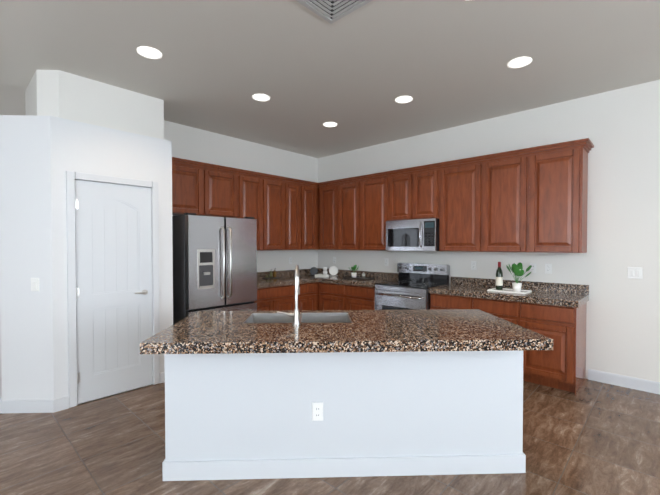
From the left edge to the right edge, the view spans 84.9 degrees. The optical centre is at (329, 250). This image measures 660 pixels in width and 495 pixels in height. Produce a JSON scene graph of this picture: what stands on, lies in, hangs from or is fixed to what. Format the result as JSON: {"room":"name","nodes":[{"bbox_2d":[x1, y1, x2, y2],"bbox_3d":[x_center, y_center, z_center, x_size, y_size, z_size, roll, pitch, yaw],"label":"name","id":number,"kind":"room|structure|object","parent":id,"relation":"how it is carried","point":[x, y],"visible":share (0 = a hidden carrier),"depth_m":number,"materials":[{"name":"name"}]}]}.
{"room":"kitchen","nodes":[
{"label":"kitchen","id":0,"kind":"room"},
{"bbox_2d":[0,70,172,404],"bbox_3d":[-2.517,-0.130,3.722,1.000,3.060,1.350,1,1,43],"label":"wall","id":1,"kind":"structure","parent":0,"point":[63,125],"depth_m":3.14,"materials":[{"name":"white paint"}]},
{"bbox_2d":[0,397,3,412],"bbox_3d":[-3.093,1.344,3.351,0.696,0.105,0.014,1,1,43],"label":"baseboard","id":2,"kind":"structure","parent":1,"relation":"attached to","point":[1,402],"depth_m":3.11,"materials":[{"name":"white wood"}]},
{"bbox_2d":[31,278,38,290],"bbox_3d":[-2.544,0.290,3.113,0.052,0.115,0.052,1,1,43],"label":"light switch","id":3,"kind":"object","parent":1,"relation":"attached to","point":[34,284],"visible":1,"depth_m":3.11,"materials":[{"name":"white plastic"}]},
{"bbox_2d":[5,396,68,412],"bbox_3d":[-2.568,1.347,3.176,0.324,0.105,0.385,1,1,43],"label":"baseboard","id":4,"kind":"structure","parent":1,"relation":"attached to","point":[36,406],"depth_m":3.12,"materials":[{"name":"white wood"}]},
{"bbox_2d":[66,171,159,407],"bbox_3d":[-2.053,0.341,3.482,0.016,2.105,0.790,1,1,43],"label":"door frame","id":5,"kind":"structure","parent":1,"relation":"attached to","point":[71,177],"depth_m":3.23,"materials":[{"name":"white wood"}]},
{"bbox_2d":[75,180,152,403],"bbox_3d":[-2.055,0.372,3.479,0.101,2.028,0.664,1,1,43],"label":"pantry door","id":6,"kind":"structure","parent":1,"relation":"in","point":[113,244],"depth_m":3.47,"materials":[{"name":"white wood"}]},
{"bbox_2d":[164,120,317,271],"bbox_3d":[-1.323,-0.167,5.624,0.150,3.050,3.060,1,1,43],"label":"wall","id":7,"kind":"structure","parent":0,"point":[195,144],"depth_m":5.67,"materials":[{"name":"white paint"}]},
{"bbox_2d":[172,161,231,216],"bbox_3d":[-1.795,-0.779,4.750,0.334,0.622,1.146,1,1,43],"label":"upper cabinet","id":8,"kind":"object","parent":7,"relation":"attached to","point":[203,190],"depth_m":4.65,"materials":[{"name":"brown wood"}]},
{"bbox_2d":[232,169,259,249],"bbox_3d":[-1.261,-0.553,5.326,0.334,1.092,0.569,1,1,43],"label":"upper cabinet","id":9,"kind":"object","parent":7,"relation":"attached to","point":[245,186],"depth_m":5.16,"materials":[{"name":"brown wood"}]},
{"bbox_2d":[260,177,279,249],"bbox_3d":[-0.971,-0.558,5.637,0.334,1.092,0.568,1,1,43],"label":"upper cabinet","id":10,"kind":"object","parent":7,"relation":"attached to","point":[269,186],"depth_m":5.46,"materials":[{"name":"brown wood"}]},
{"bbox_2d":[280,177,295,249],"bbox_3d":[-0.710,-0.563,5.917,0.334,1.092,0.483,1,1,43],"label":"upper cabinet","id":11,"kind":"object","parent":7,"relation":"attached to","point":[284,211],"depth_m":5.72,"materials":[{"name":"brown wood"}]},
{"bbox_2d":[296,181,315,248],"bbox_3d":[-0.499,-0.567,6.143,0.334,1.092,0.424,1,1,43],"label":"upper cabinet","id":12,"kind":"object","parent":7,"relation":"attached to","point":[305,195],"depth_m":6.01,"materials":[{"name":"brown wood"}]},
{"bbox_2d":[312,185,319,248],"bbox_3d":[-0.249,-0.572,6.412,0.334,1.092,0.426,1,1,43],"label":"upper cabinet","id":13,"kind":"object","parent":7,"relation":"attached to","point":[316,187],"depth_m":6.24,"materials":[{"name":"brown wood"}]},
{"bbox_2d":[0,379,659,494],"bbox_3d":[-2.112,1.452,3.009,14.300,0.100,8.600,1,1,43],"label":"floor","id":14,"kind":"structure","parent":0,"point":[591,437],"depth_m":2.49,"materials":[{"name":"tile"}]},
{"bbox_2d":[172,213,256,323],"bbox_3d":[-1.527,0.470,4.577,0.875,1.810,0.927,1,1,43],"label":"refrigerator","id":15,"kind":"object","parent":14,"relation":"on","point":[214,263],"visible":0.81,"depth_m":4.22,"materials":[{"name":"silver metal"}]},
{"bbox_2d":[254,285,293,310],"bbox_3d":[-1.013,0.922,5.405,0.624,0.880,0.966,1,1,43],"label":"base cabinet","id":16,"kind":"object","parent":14,"relation":"on","point":[276,298],"depth_m":5.20,"materials":[{"name":"brown wood"}]},
{"bbox_2d":[257,268,338,287],"bbox_3d":[-0.657,0.418,5.752,0.660,0.164,1.973,1,1,43],"label":"countertop","id":17,"kind":"structure","parent":16,"relation":"on","point":[287,277],"depth_m":5.71,"materials":[{"name":"stone"}]},
{"bbox_2d":[261,268,279,278],"bbox_3d":[-0.938,0.358,5.745,0.140,0.154,0.270,1,1,43],"label":"soap bottles","id":18,"kind":"object","parent":17,"relation":"on","point":[269,276],"visible":1,"depth_m":5.72,"materials":[{"name":"brown"}]},
{"bbox_2d":[315,274,328,276],"bbox_3d":[-0.137,0.407,6.004,0.240,0.046,0.100,1,1,43],"label":"folded towels","id":19,"kind":"object","parent":17,"relation":"on","point":[321,275],"visible":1,"depth_m":5.97,"materials":[{"name":"white fabric"}]},
{"bbox_2d":[310,266,337,275],"bbox_3d":[-0.104,0.342,6.261,0.507,0.168,0.166,0,1,16],"label":"decorative plates","id":20,"kind":"object","parent":17,"relation":"on","point":[333,270],"visible":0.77,"depth_m":6.25,"materials":[{"name":"white ceramic"}]},
{"bbox_2d":[294,282,317,309],"bbox_3d":[-0.599,0.914,5.848,0.624,0.880,0.532,1,1,43],"label":"base cabinet","id":21,"kind":"object","parent":14,"relation":"on","point":[308,297],"depth_m":5.67,"materials":[{"name":"brown wood"}]},
{"bbox_2d":[162,369,525,480],"bbox_3d":[0.096,0.969,2.588,2.085,0.880,2.085,1,1,43],"label":"kitchen island","id":22,"kind":"object","parent":14,"relation":"on","point":[206,438],"depth_m":2.24,"materials":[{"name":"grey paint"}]},
{"bbox_2d":[312,402,322,420],"bbox_3d":[-0.077,1.005,2.253,0.070,0.115,0.010,0,1,-2],"label":"outlet","id":23,"kind":"object","parent":22,"relation":"attached to","point":[317,411],"visible":1,"depth_m":2.25,"materials":[{"name":"white plastic"}]},
{"bbox_2d":[140,309,552,476],"bbox_3d":[0.098,0.522,2.472,2.294,0.062,2.294,1,1,43],"label":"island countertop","id":24,"kind":"structure","parent":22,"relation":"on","point":[397,389],"depth_m":2.27,"materials":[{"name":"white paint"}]},
{"bbox_2d":[277,265,300,325],"bbox_3d":[-0.249,0.292,2.456,0.168,0.396,0.236,1,1,43],"label":"faucet","id":25,"kind":"object","parent":24,"relation":"on","point":[295,315],"visible":1,"depth_m":2.39,"materials":[{"name":"silver metal"}]},
{"bbox_2d":[318,282,374,309],"bbox_3d":[0.435,0.917,5.664,1.172,0.880,0.624,1,1,43],"label":"base cabinet","id":26,"kind":"object","parent":14,"relation":"on","point":[331,296],"visible":0.38,"depth_m":5.45,"materials":[{"name":"brown wood"}]},
{"bbox_2d":[319,270,397,287],"bbox_3d":[0.448,0.420,5.631,1.120,0.164,0.643,1,1,43],"label":"countertop","id":27,"kind":"structure","parent":26,"relation":"on","point":[378,277],"depth_m":5.62,"materials":[{"name":"stone"}]},
{"bbox_2d":[343,276,373,279],"bbox_3d":[0.444,0.425,5.674,0.420,0.022,0.250,1,1,43],"label":"tray","id":28,"kind":"object","parent":27,"relation":"on","point":[359,278],"visible":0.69,"depth_m":5.63,"materials":[{"name":"grey"}]},
{"bbox_2d":[349,265,358,277],"bbox_3d":[0.383,0.320,5.730,0.142,0.204,0.142,1,1,43],"label":"plant","id":29,"kind":"object","parent":28,"relation":"on","point":[353,274],"visible":1,"depth_m":5.71,"materials":[{"name":"green plant"}]},
{"bbox_2d":[375,263,449,309],"bbox_3d":[1.104,0.777,4.936,0.784,1.185,0.717,1,1,43],"label":"range","id":30,"kind":"object","parent":14,"relation":"on","point":[409,287],"visible":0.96,"depth_m":4.88,"materials":[{"name":"silver metal"}]},
{"bbox_2d":[430,293,477,309],"bbox_3d":[1.663,0.937,4.519,0.591,0.880,0.624,1,1,43],"label":"base cabinet","id":31,"kind":"object","parent":14,"relation":"on","point":[437,301],"depth_m":4.29,"materials":[{"name":"brown wood"}]},
{"bbox_2d":[428,276,588,307],"bbox_3d":[2.005,0.444,4.179,1.547,0.164,0.643,1,1,43],"label":"countertop","id":32,"kind":"structure","parent":31,"relation":"on","point":[563,294],"depth_m":4.05,"materials":[{"name":"stone"}]},
{"bbox_2d":[487,288,531,293],"bbox_3d":[2.051,0.454,4.128,0.400,0.016,0.260,1,1,43],"label":"tray","id":33,"kind":"object","parent":32,"relation":"on","point":[506,290],"visible":0.94,"depth_m":4.08,"materials":[{"name":"white ceramic"}]},
{"bbox_2d":[496,262,502,289],"bbox_3d":[1.984,0.290,4.229,0.077,0.327,0.077,1,1,43],"label":"wine bottle","id":34,"kind":"object","parent":33,"relation":"on","point":[499,279],"visible":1,"depth_m":4.20,"materials":[{"name":"green glass"}]},
{"bbox_2d":[506,262,531,291],"bbox_3d":[2.132,0.294,4.071,0.235,0.323,0.283,1,1,43],"label":"plant","id":35,"kind":"object","parent":33,"relation":"on","point":[516,285],"visible":1,"depth_m":4.04,"materials":[{"name":"green plant"}]},
{"bbox_2d":[478,298,525,380],"bbox_3d":[2.010,0.942,4.195,0.642,0.880,0.624,1,1,43],"label":"base cabinet","id":36,"kind":"object","parent":14,"relation":"on","point":[511,311],"depth_m":3.86,"materials":[{"name":"brown wood"}]},
{"bbox_2d":[526,302,586,395],"bbox_3d":[2.352,0.947,3.877,0.575,0.880,0.624,1,1,43],"label":"base cabinet","id":37,"kind":"object","parent":14,"relation":"on","point":[561,365],"depth_m":3.60,"materials":[{"name":"brown wood"}]},
{"bbox_2d":[0,0,659,157],"bbox_3d":[-2.112,-1.698,2.956,14.300,0.100,8.600,1,1,43],"label":"ceiling","id":38,"kind":"structure","parent":0,"point":[219,64],"depth_m":3.09,"materials":[{"name":"grey paint"}]},
{"bbox_2d":[137,46,161,58],"bbox_3d":[-1.498,-1.644,2.999,0.189,0.008,0.189,1,1,34],"label":"recessed light","id":39,"kind":"object","parent":38,"relation":"in","point":[148,52],"depth_m":2.99,"materials":[{"name":"white plastic"}]},
{"bbox_2d":[252,94,269,100],"bbox_3d":[-0.745,-1.660,3.910,0.189,0.008,0.189,1,1,34],"label":"recessed light","id":40,"kind":"object","parent":38,"relation":"in","point":[259,97],"depth_m":3.90,"materials":[{"name":"white"}]},
{"bbox_2d":[323,122,336,126],"bbox_3d":[0.003,-1.674,4.785,0.189,0.008,0.189,1,1,34],"label":"recessed light","id":41,"kind":"object","parent":38,"relation":"in","point":[328,124],"depth_m":4.78,"materials":[{"name":"white"}]},
{"bbox_2d":[295,0,372,23],"bbox_3d":[0.018,-1.631,2.323,0.380,0.012,0.380,1,1,43],"label":"ceiling vent","id":42,"kind":"object","parent":38,"relation":"in","point":[331,11],"visible":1,"depth_m":2.41,"materials":[{"name":"silver metal"}]},
{"bbox_2d":[395,96,412,102],"bbox_3d":[0.810,-1.660,3.964,0.189,0.008,0.189,1,1,34],"label":"recessed light","id":43,"kind":"object","parent":38,"relation":"in","point":[402,99],"depth_m":3.96,"materials":[{"name":"white plastic"}]},
{"bbox_2d":[507,57,531,67],"bbox_3d":[1.659,-1.647,3.159,0.189,0.008,0.189,1,1,34],"label":"recessed light","id":44,"kind":"object","parent":38,"relation":"in","point":[521,61],"depth_m":3.15,"materials":[{"name":"white plastic"}]},
{"bbox_2d":[318,79,659,381],"bbox_3d":[2.802,-0.141,4.073,8.600,3.050,0.300,1,1,43],"label":"wall","id":45,"kind":"structure","parent":0,"point":[619,128],"depth_m":3.83,"materials":[{"name":"white paint"}]},
{"bbox_2d":[319,182,341,249],"bbox_3d":[0.105,-0.567,6.146,0.512,1.092,0.334,1,1,43],"label":"upper cabinet","id":46,"kind":"object","parent":45,"relation":"attached to","point":[330,195],"depth_m":6.01,"materials":[{"name":"brown wood"}]},
{"bbox_2d":[342,178,361,249],"bbox_3d":[0.405,-0.562,5.865,0.597,1.092,0.334,1,1,43],"label":"upper cabinet","id":47,"kind":"object","parent":45,"relation":"attached to","point":[352,190],"depth_m":5.69,"materials":[{"name":"brown wood"}]},
{"bbox_2d":[362,174,389,249],"bbox_3d":[0.739,-0.557,5.555,0.598,1.092,0.334,1,1,43],"label":"upper cabinet","id":48,"kind":"object","parent":45,"relation":"attached to","point":[376,190],"depth_m":5.38,"materials":[{"name":"brown wood"}]},
{"bbox_2d":[390,166,437,220],"bbox_3d":[1.243,-0.764,5.081,0.781,0.662,0.334,1,1,43],"label":"upper cabinet","id":49,"kind":"object","parent":45,"relation":"attached to","point":[413,193],"depth_m":4.94,"materials":[{"name":"brown wood"}]},
{"bbox_2d":[386,218,438,250],"bbox_3d":[1.201,-0.214,5.045,0.766,0.428,0.452,1,1,43],"label":"over-the-range microwave","id":50,"kind":"object","parent":49,"relation":"attached to","point":[414,235],"visible":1,"depth_m":4.88,"materials":[{"name":"silver metal"}]},
{"bbox_2d":[438,158,489,251],"bbox_3d":[1.755,-0.541,4.607,0.619,1.092,0.334,1,1,43],"label":"upper cabinet","id":51,"kind":"object","parent":45,"relation":"attached to","point":[463,187],"depth_m":4.46,"materials":[{"name":"brown wood"}]},
{"bbox_2d":[471,261,476,269],"bbox_3d":[1.881,0.193,4.725,0.070,0.115,0.010,1,1,43],"label":"outlet","id":52,"kind":"object","parent":45,"relation":"attached to","point":[473,263],"depth_m":4.72,"materials":[{"name":"white plastic"}]},
{"bbox_2d":[490,150,537,251],"bbox_3d":[2.112,-0.536,4.274,0.643,1.092,0.334,1,1,43],"label":"upper cabinet","id":53,"kind":"object","parent":45,"relation":"attached to","point":[532,199],"depth_m":4.08,"materials":[{"name":"brown wood"}]},
{"bbox_2d":[530,263,535,272],"bbox_3d":[2.389,0.201,4.251,0.070,0.115,0.010,1,1,43],"label":"outlet","id":54,"kind":"object","parent":45,"relation":"attached to","point":[533,269],"depth_m":4.25,"materials":[{"name":"white plastic"}]},
{"bbox_2d":[545,263,551,273],"bbox_3d":[2.506,0.203,4.142,0.070,0.115,0.010,1,1,43],"label":"outlet","id":55,"kind":"object","parent":45,"relation":"attached to","point":[548,268],"depth_m":4.14,"materials":[{"name":"white plastic"}]},
{"bbox_2d":[534,142,589,252],"bbox_3d":[2.450,-0.530,3.959,0.568,1.092,0.334,1,1,43],"label":"upper cabinet","id":56,"kind":"object","parent":45,"relation":"attached to","point":[560,219],"depth_m":3.78,"materials":[{"name":"brown wood"}]},
{"bbox_2d":[588,369,659,393],"bbox_3d":[4.200,1.352,2.580,3.865,0.115,0.014,1,1,43],"label":"baseboard","id":57,"kind":"structure","parent":45,"relation":"attached to","point":[627,381],"depth_m":3.68,"materials":[{"name":"white wood"}]},
{"bbox_2d":[628,267,642,278],"bbox_3d":[3.061,0.222,3.623,0.115,0.115,0.013,1,1,43],"label":"light switch","id":58,"kind":"object","parent":45,"relation":"attached to","point":[635,272],"visible":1,"depth_m":3.62,"materials":[{"name":"white plastic"}]}
]}

